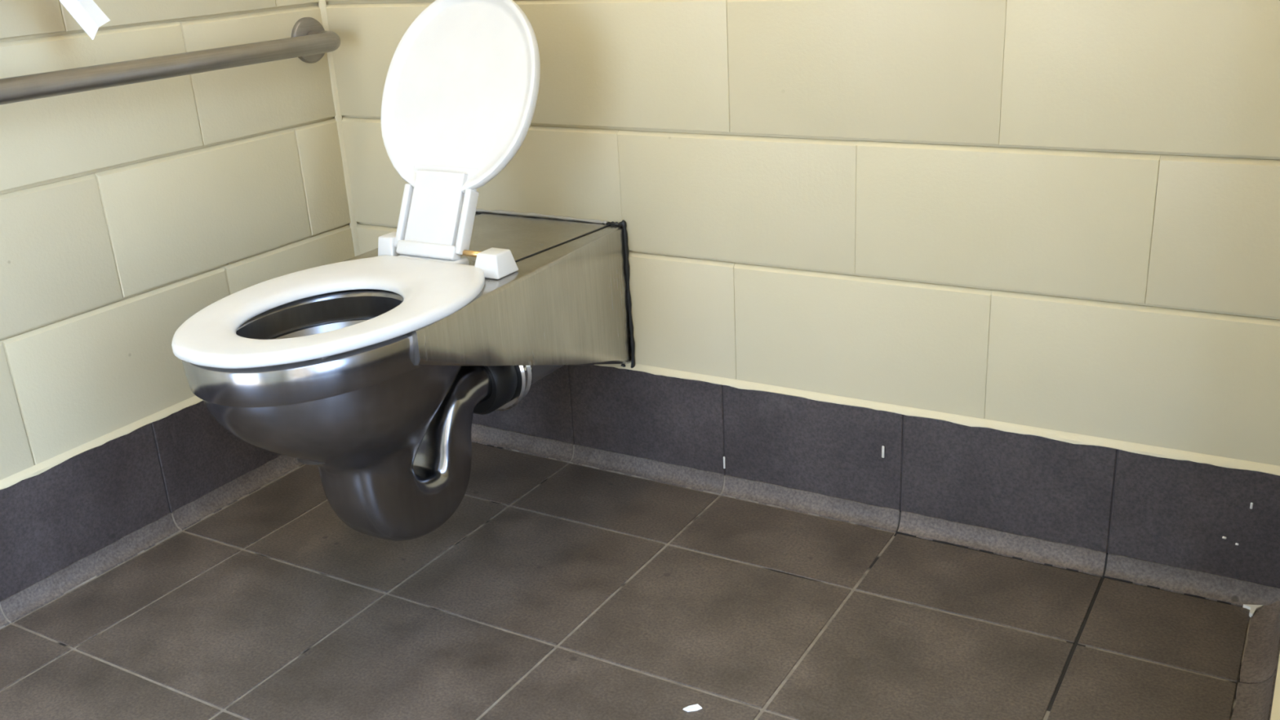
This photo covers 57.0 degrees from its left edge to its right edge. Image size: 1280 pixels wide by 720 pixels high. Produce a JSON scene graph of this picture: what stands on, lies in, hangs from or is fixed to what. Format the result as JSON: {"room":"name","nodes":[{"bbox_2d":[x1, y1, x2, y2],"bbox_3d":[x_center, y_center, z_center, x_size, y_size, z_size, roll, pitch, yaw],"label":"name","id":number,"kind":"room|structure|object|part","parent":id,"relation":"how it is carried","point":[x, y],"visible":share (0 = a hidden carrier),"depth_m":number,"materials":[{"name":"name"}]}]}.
{"room":"public restroom","nodes":[
{"label":"public restroom","id":0,"kind":"room"},
{"bbox_2d":[0,0,359,489],"bbox_3d":[-1.234,-0.743,1.077,0.198,2.620,2.250,9,24,29],"label":"wall","id":1,"kind":"structure","parent":0,"point":[128,211],"depth_m":1.83,"materials":[{"name":"beige tile"}]},
{"bbox_2d":[0,400,305,628],"bbox_3d":[-1.108,0.407,1.403,0.024,0.195,2.333,9,24,29],"label":"baseboard","id":2,"kind":"structure","parent":1,"relation":"attached to","point":[67,525],"depth_m":1.86,"materials":[{"name":"tile"}]},
{"bbox_2d":[0,17,340,105],"bbox_3d":[-0.801,-0.392,1.647,0.096,0.080,1.092,9,24,29],"label":"grab rail","id":3,"kind":"object","parent":1,"relation":"attached to","point":[308,42],"visible":1,"depth_m":1.74,"materials":[{"name":"silver metal"}]},
{"bbox_3d":[-0.883,-0.638,1.404,0.126,0.282,0.260,9,24,29],"label":"dispenser","id":4,"kind":"object","parent":1,"relation":"attached to","visible":0},
{"bbox_2d":[59,0,110,39],"bbox_3d":[-0.757,-0.490,1.549,0.019,0.141,0.132,8,23,28],"label":"paper tail","id":5,"kind":"object","parent":4,"relation":"hanging from","point":[86,13],"visible":1,"depth_m":1.58,"materials":[{"name":"white paper"}]},
{"bbox_2d":[0,442,1251,719],"bbox_3d":[-0.446,0.628,1.193,1.808,0.150,2.520,9,24,29],"label":"floor","id":6,"kind":"structure","parent":0,"point":[553,589],"depth_m":1.63,"materials":[{"name":"tile"}]},
{"bbox_2d":[683,703,702,711],"bbox_3d":[0.064,0.425,1.441,0.024,0.003,0.011,-5,21,-5],"label":"paper scrap","id":7,"kind":"object","parent":6,"relation":"on","point":[695,707],"visible":1,"depth_m":1.44,"materials":[{"name":"white paper"}]},
{"bbox_2d":[324,0,1279,475],"bbox_3d":[0.148,-1.016,1.599,2.008,2.620,0.198,9,24,29],"label":"wall","id":8,"kind":"structure","parent":0,"point":[1055,220],"depth_m":1.65,"materials":[{"name":"beige tile"}]},
{"bbox_2d":[171,0,635,541],"bbox_3d":[-0.338,-0.119,1.693,0.342,0.759,0.747,9,24,29],"label":"toilet","id":9,"kind":"object","parent":8,"relation":"attached to","point":[372,369],"visible":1,"depth_m":1.69,"materials":[{"name":"silver metal"}]},
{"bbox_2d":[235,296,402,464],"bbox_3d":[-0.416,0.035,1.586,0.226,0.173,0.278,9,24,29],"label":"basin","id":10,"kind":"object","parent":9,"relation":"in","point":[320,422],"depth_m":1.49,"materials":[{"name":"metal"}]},
{"bbox_3d":[-0.412,-0.070,1.564,0.333,0.017,0.437,9,24,29],"label":"seat","id":11,"kind":"part","parent":9,"relation":"part of","materials":[{"name":"white plastic"}]},
{"bbox_3d":[-0.398,0.070,1.628,0.298,0.208,0.414,9,24,29],"label":"bowl","id":12,"kind":"part","parent":9,"relation":"part of","materials":[{"name":"silver metal"}]},
{"bbox_3d":[-0.303,-0.223,1.750,0.091,0.113,0.012,9,-2,29],"label":"neck plate","id":13,"kind":"part","parent":9,"relation":"part of","materials":[{"name":"white plastic"}]},
{"bbox_3d":[-0.270,-0.401,1.758,0.284,0.311,0.018,9,-2,29],"label":"lid","id":14,"kind":"part","parent":9,"relation":"part of","materials":[{"name":"white plastic"}]},
{"bbox_2d":[471,364,1279,607],"bbox_3d":[0.163,0.138,1.932,1.618,0.195,0.024,9,24,29],"label":"baseboard","id":15,"kind":"structure","parent":8,"relation":"attached to","point":[1208,531],"depth_m":1.78,"materials":[{"name":"tile"}]},
{"bbox_2d":[1270,653,1279,719],"bbox_3d":[0.690,-0.742,0.782,0.198,2.620,0.770,9,24,29],"label":"wall","id":16,"kind":"structure","parent":0,"point":[1275,713],"depth_m":1.10,"materials":[{"name":"beige paint"}]},
{"bbox_2d":[1231,600,1279,719],"bbox_3d":[0.635,0.372,1.232,0.055,0.195,0.815,9,24,29],"label":"baseboard","id":17,"kind":"structure","parent":16,"relation":"attached to","point":[1259,668],"depth_m":1.45,"materials":[{"name":"tile"}]}
]}

